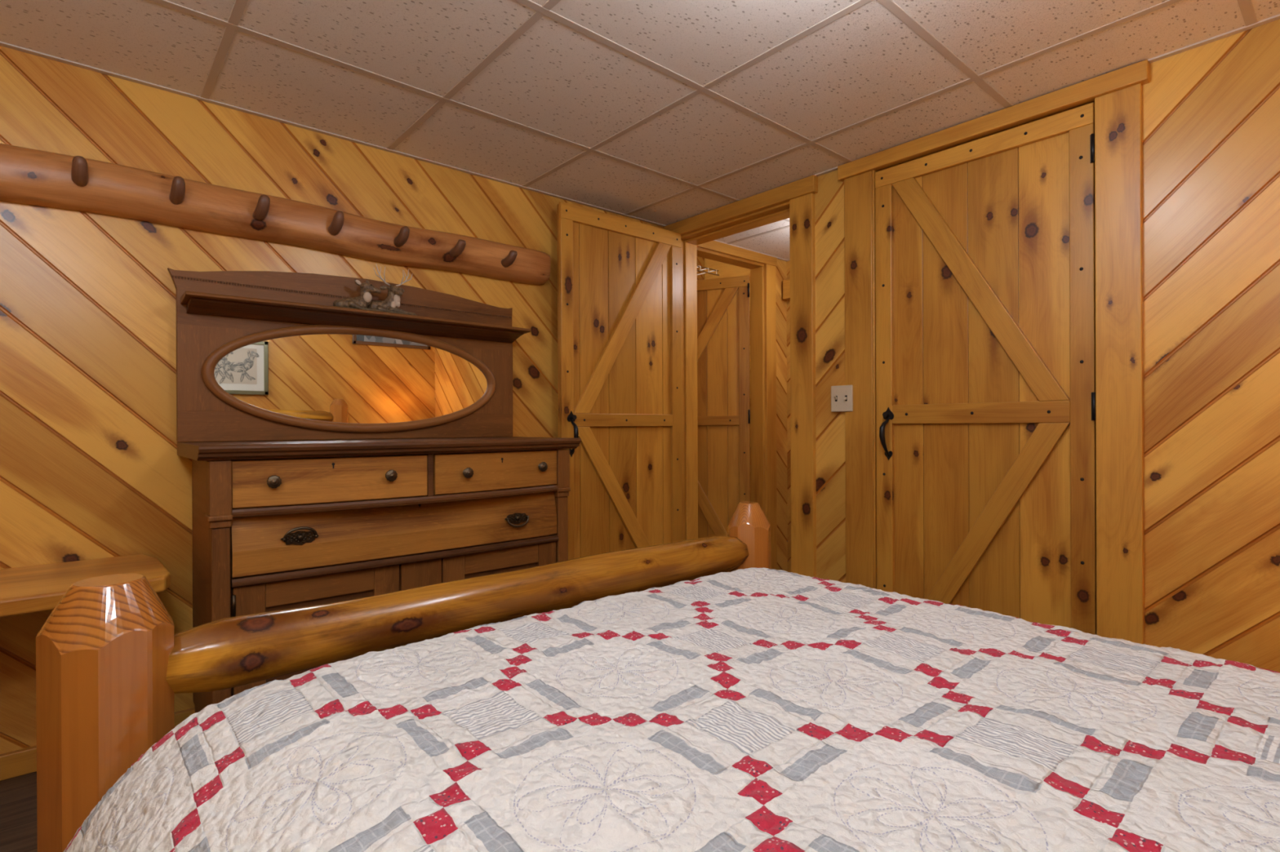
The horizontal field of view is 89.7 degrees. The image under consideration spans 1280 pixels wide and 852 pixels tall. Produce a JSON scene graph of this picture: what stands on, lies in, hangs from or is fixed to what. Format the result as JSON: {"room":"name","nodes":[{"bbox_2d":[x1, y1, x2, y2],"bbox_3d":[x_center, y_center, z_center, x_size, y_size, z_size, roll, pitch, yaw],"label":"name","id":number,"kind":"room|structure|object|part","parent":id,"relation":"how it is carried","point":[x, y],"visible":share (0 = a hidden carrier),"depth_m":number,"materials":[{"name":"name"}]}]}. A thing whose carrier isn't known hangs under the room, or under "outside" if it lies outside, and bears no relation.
{"room":"bedroom","nodes":[
{"label":"bedroom","id":0,"kind":"room"},
{"bbox_2d":[0,45,787,754],"bbox_3d":[-0.823,-0.047,2.787,4.720,2.098,0.115,0,0,-41],"label":"wall","id":1,"kind":"structure","parent":0,"point":[91,466],"depth_m":2.04,"materials":[{"name":"brown wood"}]},
{"bbox_2d":[0,707,195,781],"bbox_3d":[-1.197,0.969,2.373,3.605,0.070,0.022,0,0,-41],"label":"baseboard","id":2,"kind":"structure","parent":1,"relation":"attached to","point":[19,762],"depth_m":1.85,"materials":[{"name":"brown wood"}]},
{"bbox_2d":[0,143,551,284],"bbox_3d":[-1.264,-0.725,2.224,2.260,0.162,0.154,0,0,-41],"label":"peg rack","id":3,"kind":"object","parent":1,"relation":"attached to","point":[28,176],"visible":1,"depth_m":2.15,"materials":[{"name":"brown wood"}]},
{"bbox_2d":[697,275,750,538],"bbox_3d":[0.383,0.002,4.336,0.735,1.963,0.051,0,0,22],"label":"door","id":4,"kind":"structure","parent":1,"relation":"in","point":[723,371],"depth_m":4.27,"materials":[{"name":"brown wood"}]},
{"bbox_3d":[0.378,-0.035,4.332,0.594,0.062,0.019,0,0,22],"label":"rail","id":5,"kind":"part","parent":4,"relation":"part of","materials":[{"name":"brown wood"}]},
{"bbox_3d":[0.374,-0.944,4.331,0.730,0.070,0.020,0,0,22],"label":"rail","id":6,"kind":"part","parent":4,"relation":"part of","materials":[{"name":"brown wood"}]},
{"bbox_2d":[697,247,764,513],"bbox_3d":[0.523,-0.025,3.967,0.669,2.040,0.102,0,0,-41],"label":"trim","id":7,"kind":"structure","parent":1,"relation":"attached to","point":[757,269],"depth_m":4.16,"materials":[{"name":"brown wood"}]},
{"bbox_2d":[697,240,777,266],"bbox_3d":[0.572,-1.070,3.937,0.840,0.058,0.026,0,0,-41],"label":"trim","id":8,"kind":"structure","parent":1,"relation":"attached to","point":[713,246],"depth_m":3.95,"materials":[{"name":"brown wood"}]},
{"bbox_2d":[764,264,777,569],"bbox_3d":[0.847,-0.024,4.174,0.100,2.036,0.024,0,0,-41],"label":"trim","id":9,"kind":"structure","parent":1,"relation":"attached to","point":[770,288],"depth_m":4.16,"materials":[{"name":"brown wood"}]},
{"bbox_2d":[0,540,787,851],"bbox_3d":[0.098,1.048,2.635,6.200,0.100,5.350,0,0,-41],"label":"floor","id":10,"kind":"structure","parent":0,"point":[18,794],"depth_m":1.67,"materials":[{"name":"brown wood"}]},
{"bbox_2d":[0,554,170,617],"bbox_3d":[-1.881,0.707,1.470,1.288,0.600,0.468,0,0,-41],"label":"desk","id":11,"kind":"object","parent":10,"relation":"on","point":[39,588],"visible":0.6,"depth_m":1.73,"materials":[{"name":"brown wood"}]},
{"bbox_2d":[167,267,581,712],"bbox_3d":[-0.862,0.219,2.285,1.272,1.567,0.553,0,0,-41],"label":"dresser","id":12,"kind":"object","parent":10,"relation":"on","point":[268,359],"visible":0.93,"depth_m":2.20,"materials":[{"name":"brown wood"}]},
{"bbox_3d":[-1.317,0.502,1.948,0.016,0.805,0.449,0,0,-41],"label":"panel","id":13,"kind":"part","parent":12,"relation":"part of","materials":[{"name":"brown wood"}]},
{"bbox_3d":[-1.420,-0.190,2.138,0.193,0.280,0.002,0,0,-41],"label":"veneer panel","id":14,"kind":"part","parent":12,"relation":"part of","materials":[{"name":"brown wood"}]},
{"bbox_3d":[-1.174,0.550,1.793,0.058,0.908,0.071,0,0,-41],"label":"corner post","id":15,"kind":"part","parent":12,"relation":"part of","materials":[{"name":"brown wood"}]},
{"bbox_3d":[-1.047,0.159,1.839,0.038,0.038,0.027,0,0,-41],"label":"knob","id":16,"kind":"part","parent":12,"relation":"part of","materials":[{"name":"gold metal"}]},
{"bbox_3d":[-1.005,0.332,1.903,0.102,0.042,0.016,0,0,-41],"label":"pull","id":17,"kind":"part","parent":12,"relation":"part of","materials":[{"name":"black metal"}]},
{"bbox_3d":[-0.977,0.673,1.971,0.390,0.340,0.018,0,0,-41],"label":"cupboard door","id":18,"kind":"part","parent":12,"relation":"part of","materials":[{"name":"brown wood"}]},
{"bbox_3d":[-0.972,0.489,1.964,0.306,0.072,0.021,0,0,-41],"label":"door rail","id":19,"kind":"part","parent":12,"relation":"part of","materials":[{"name":"brown wood"}]},
{"bbox_3d":[-0.966,0.164,2.009,0.540,0.134,0.190,0,0,-41],"label":"drawer","id":20,"kind":"part","parent":12,"relation":"part of","materials":[{"name":"brown wood"}]},
{"bbox_3d":[-1.040,-0.483,2.470,1.232,0.008,0.006,0,0,-41],"label":"bead moulding","id":21,"kind":"part","parent":12,"relation":"part of","materials":[{"name":"brown wood"}]},
{"bbox_2d":[200,324,496,432],"bbox_3d":[-1.037,-0.178,2.463,1.072,0.409,0.031,0,0,-41],"label":"mirror","id":22,"kind":"object","parent":12,"relation":"on","point":[255,378],"depth_m":2.40,"materials":[{"name":"clear mirror"}]},
{"bbox_2d":[180,291,530,334],"bbox_3d":[-0.974,-0.408,2.427,1.229,0.022,0.154,0,0,-41],"label":"shelf","id":23,"kind":"object","parent":12,"relation":"attached to","point":[191,300],"depth_m":2.29,"materials":[{"name":"brown wood"}]},
{"bbox_2d":[333,263,417,315],"bbox_3d":[-0.994,-0.514,2.418,0.301,0.189,0.083,0,0,-34],"label":"deer figurine","id":24,"kind":"object","parent":12,"relation":"on","point":[364,302],"visible":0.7,"depth_m":2.41,"materials":[{"name":"ceramic"}]},
{"bbox_3d":[-0.785,0.156,2.026,0.038,0.038,0.027,0,0,-41],"label":"knob","id":25,"kind":"part","parent":12,"relation":"part of","materials":[{"name":"gold metal"}]},
{"bbox_3d":[-0.777,0.341,2.206,1.082,0.168,0.160,0,0,-41],"label":"drawer","id":26,"kind":"part","parent":12,"relation":"part of","materials":[{"name":"brown wood"}]},
{"bbox_3d":[-0.770,0.439,2.199,1.086,0.022,0.160,0,0,-41],"label":"drawer rail","id":27,"kind":"part","parent":12,"relation":"part of","materials":[{"name":"brown wood"}]},
{"bbox_3d":[-0.756,0.243,2.181,1.086,0.023,0.207,0,0,-41],"label":"drawer rail","id":28,"kind":"part","parent":12,"relation":"part of","materials":[{"name":"brown wood"}]},
{"bbox_3d":[-0.589,0.160,2.198,0.038,0.038,0.027,0,0,-41],"label":"knob","id":29,"kind":"part","parent":12,"relation":"part of","materials":[{"name":"gold metal"}]},
{"bbox_3d":[-0.642,-0.194,2.815,0.191,0.280,0.002,0,0,-41],"label":"veneer panel","id":30,"kind":"part","parent":12,"relation":"part of","materials":[{"name":"brown wood"}]},
{"bbox_3d":[-0.548,0.162,2.373,0.513,0.134,0.190,0,0,-41],"label":"drawer","id":31,"kind":"part","parent":12,"relation":"part of","materials":[{"name":"brown wood"}]},
{"bbox_3d":[-0.514,0.671,2.374,0.386,0.340,0.018,0,0,-41],"label":"cupboard door","id":32,"kind":"part","parent":12,"relation":"part of","materials":[{"name":"brown wood"}]},
{"bbox_3d":[-0.509,0.487,2.367,0.302,0.072,0.021,0,0,-41],"label":"door rail","id":33,"kind":"part","parent":12,"relation":"part of","materials":[{"name":"brown wood"}]},
{"bbox_3d":[-0.454,0.343,2.383,0.102,0.042,0.016,0,0,-41],"label":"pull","id":34,"kind":"part","parent":12,"relation":"part of","materials":[{"name":"black metal"}]},
{"bbox_3d":[-0.368,0.154,2.433,0.038,0.038,0.027,0,0,-41],"label":"knob","id":35,"kind":"part","parent":12,"relation":"part of","materials":[{"name":"gold metal"}]},
{"bbox_3d":[-0.317,0.546,2.540,0.060,0.908,0.071,0,0,-41],"label":"corner post","id":36,"kind":"part","parent":12,"relation":"part of","materials":[{"name":"brown wood"}]},
{"bbox_2d":[35,501,770,851],"bbox_3d":[0.327,0.386,0.851,1.708,1.225,1.925,0,0,-41],"label":"bed","id":37,"kind":"object","parent":10,"relation":"on","point":[111,664],"visible":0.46,"depth_m":1.05,"materials":[{"name":"brown wood"}]},
{"bbox_3d":[-0.827,0.621,1.001,0.163,0.763,0.166,0,0,-41],"label":"post","id":38,"kind":"part","parent":37,"relation":"part of","materials":[{"name":"brown wood"}]},
{"bbox_3d":[-0.237,0.387,1.516,1.440,0.122,0.120,0,0,-41],"label":"rail","id":39,"kind":"part","parent":37,"relation":"part of","materials":[{"name":"brown wood"}]},
{"bbox_3d":[0.343,0.619,2.020,0.132,0.757,0.133,0,0,-41],"label":"post","id":40,"kind":"part","parent":37,"relation":"part of","materials":[{"name":"brown wood"}]},
{"bbox_2d":[0,0,1279,262],"bbox_3d":[0.251,-1.113,1.548,4.720,0.035,3.200,0,0,-41],"label":"ceiling","id":41,"kind":"structure","parent":0,"point":[660,113],"depth_m":1.98,"materials":[{"name":"tile"}]},
{"bbox_2d":[697,256,704,279],"bbox_3d":[-0.244,-0.353,5.631,2.350,2.700,0.012,0,0,-41],"label":"boards","id":42,"kind":"object","parent":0,"point":[700,262],"visible":0.01,"depth_m":6.36,"materials":[{"name":"brown wood"}]},
{"bbox_2d":[697,265,719,275],"bbox_3d":[-0.173,-1.223,5.240,1.730,0.251,0.638,0,0,-41],"label":"wire shelf","id":43,"kind":"object","parent":42,"relation":"attached to","point":[700,267],"visible":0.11,"depth_m":5.50,"materials":[{"name":"white metal"}]},
{"bbox_2d":[703,257,787,506],"bbox_3d":[0.285,-0.354,5.023,2.530,2.700,1.800,0,0,-41],"label":"wall","id":44,"kind":"structure","parent":0,"point":[725,270],"depth_m":6.16,"materials":[{"name":"brown wood"}]},
{"bbox_2d":[786,261,791,572],"bbox_3d":[1.384,-0.058,3.923,0.100,2.098,1.100,0,0,-41],"label":"wall","id":45,"kind":"structure","parent":0,"point":[788,265],"depth_m":4.29,"materials":[{"name":"brown wood"}]},
{"bbox_2d":[782,279,790,300],"bbox_3d":[1.192,-0.900,4.011,0.072,0.125,0.680,0,0,-41],"label":"trim","id":46,"kind":"structure","parent":45,"relation":"attached to","point":[786,283],"depth_m":4.22,"materials":[{"name":"brown wood"}]},
{"bbox_2d":[814,19,1279,672],"bbox_3d":[1.249,-0.056,2.403,0.130,2.098,3.185,0,0,-41],"label":"wall","id":47,"kind":"structure","parent":0,"point":[1211,111],"depth_m":1.86,"materials":[{"name":"brown wood"}]},
{"bbox_2d":[556,201,682,559],"bbox_3d":[-0.061,-0.022,3.190,0.777,2.016,0.104,0,0,-41],"label":"door","id":48,"kind":"structure","parent":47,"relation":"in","point":[620,308],"depth_m":3.19,"materials":[{"name":"brown wood"}]},
{"bbox_3d":[-0.300,0.036,2.951,0.045,0.214,0.058,0,0,-41],"label":"handle","id":49,"kind":"part","parent":48,"relation":"part of","materials":[{"name":"black metal"}]},
{"bbox_3d":[-0.077,-0.992,3.198,0.772,0.075,0.020,0,0,-41],"label":"rail","id":50,"kind":"part","parent":48,"relation":"part of","materials":[{"name":"brown wood"}]},
{"bbox_3d":[-0.073,-0.029,3.199,0.636,0.062,0.019,0,0,-41],"label":"rail","id":51,"kind":"part","parent":48,"relation":"part of","materials":[{"name":"brown wood"}]},
{"bbox_2d":[680,201,789,541],"bbox_3d":[0.497,-0.021,3.267,0.140,2.034,0.766,0,0,-41],"label":"trim","id":52,"kind":"structure","parent":47,"relation":"attached to","point":[689,242],"depth_m":3.52,"materials":[{"name":"brown wood"}]},
{"bbox_2d":[663,174,817,236],"bbox_3d":[0.458,-1.062,3.184,0.038,0.072,0.960,0,0,-41],"label":"trim","id":53,"kind":"structure","parent":47,"relation":"attached to","point":[782,194],"depth_m":3.09,"materials":[{"name":"brown wood"}]},
{"bbox_2d":[789,193,816,577],"bbox_3d":[0.732,-0.016,2.885,0.026,2.022,0.120,0,0,-41],"label":"trim","id":54,"kind":"structure","parent":47,"relation":"attached to","point":[802,209],"depth_m":2.87,"materials":[{"name":"brown wood"}]},
{"bbox_2d":[831,385,853,412],"bbox_3d":[0.857,-0.116,2.723,0.043,0.111,0.102,0,0,-41],"label":"light switch","id":55,"kind":"object","parent":47,"relation":"attached to","point":[842,396],"visible":1,"depth_m":2.72,"materials":[{"name":"beige plastic"}]},
{"bbox_2d":[844,170,874,588],"bbox_3d":[0.915,-0.023,2.673,0.026,2.035,0.126,0,0,-41],"label":"trim","id":56,"kind":"structure","parent":47,"relation":"attached to","point":[858,189],"depth_m":2.66,"materials":[{"name":"brown wood"}]},
{"bbox_2d":[872,170,1096,589],"bbox_3d":[1.259,-0.027,2.382,0.153,2.040,0.764,0,0,-41],"label":"trim","id":57,"kind":"structure","parent":47,"relation":"attached to","point":[873,171],"depth_m":2.62,"materials":[{"name":"brown wood"}]},
{"bbox_2d":[875,102,1096,635],"bbox_3d":[1.201,-0.026,2.326,0.097,2.014,0.752,0,0,-41],"label":"door","id":58,"kind":"structure","parent":47,"relation":"in","point":[985,260],"depth_m":2.29,"materials":[{"name":"brown wood"}]},
{"bbox_3d":[0.975,0.031,2.556,0.057,0.214,0.045,0,0,-41],"label":"handle","id":59,"kind":"part","parent":58,"relation":"part of","materials":[{"name":"black metal"}]},
{"bbox_3d":[1.213,-0.047,2.340,0.019,0.074,0.611,0,0,-41],"label":"rail","id":60,"kind":"part","parent":58,"relation":"part of","materials":[{"name":"brown wood"}]},
{"bbox_3d":[1.208,-1.000,2.339,0.020,0.066,0.747,0,0,-41],"label":"rail","id":61,"kind":"part","parent":58,"relation":"part of","materials":[{"name":"brown wood"}]},
{"bbox_2d":[837,59,1150,182],"bbox_3d":[1.194,-1.071,2.337,0.040,0.059,1.048,0,0,-41],"label":"trim","id":62,"kind":"structure","parent":47,"relation":"attached to","point":[1084,92],"depth_m":2.23,"materials":[{"name":"brown wood"}]},
{"bbox_2d":[1094,83,1144,644],"bbox_3d":[1.496,-0.025,2.006,0.026,2.035,0.119,0,0,-41],"label":"trim","id":63,"kind":"structure","parent":47,"relation":"attached to","point":[1118,114],"depth_m":1.99,"materials":[{"name":"brown wood"}]},
{"bbox_3d":[0.370,0.608,0.797,1.360,0.340,1.560,0,0,-41],"label":"mattress","id":64,"kind":"object","parent":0,"visible":0},
{"bbox_2d":[63,567,1279,851],"bbox_3d":[0.273,0.587,0.804,1.608,0.429,1.582,0,0,-41],"label":"quilt","id":65,"kind":"object","parent":64,"relation":"on","point":[763,709],"visible":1,"depth_m":0.80,"materials":[{"name":"white fabric"}]}
]}

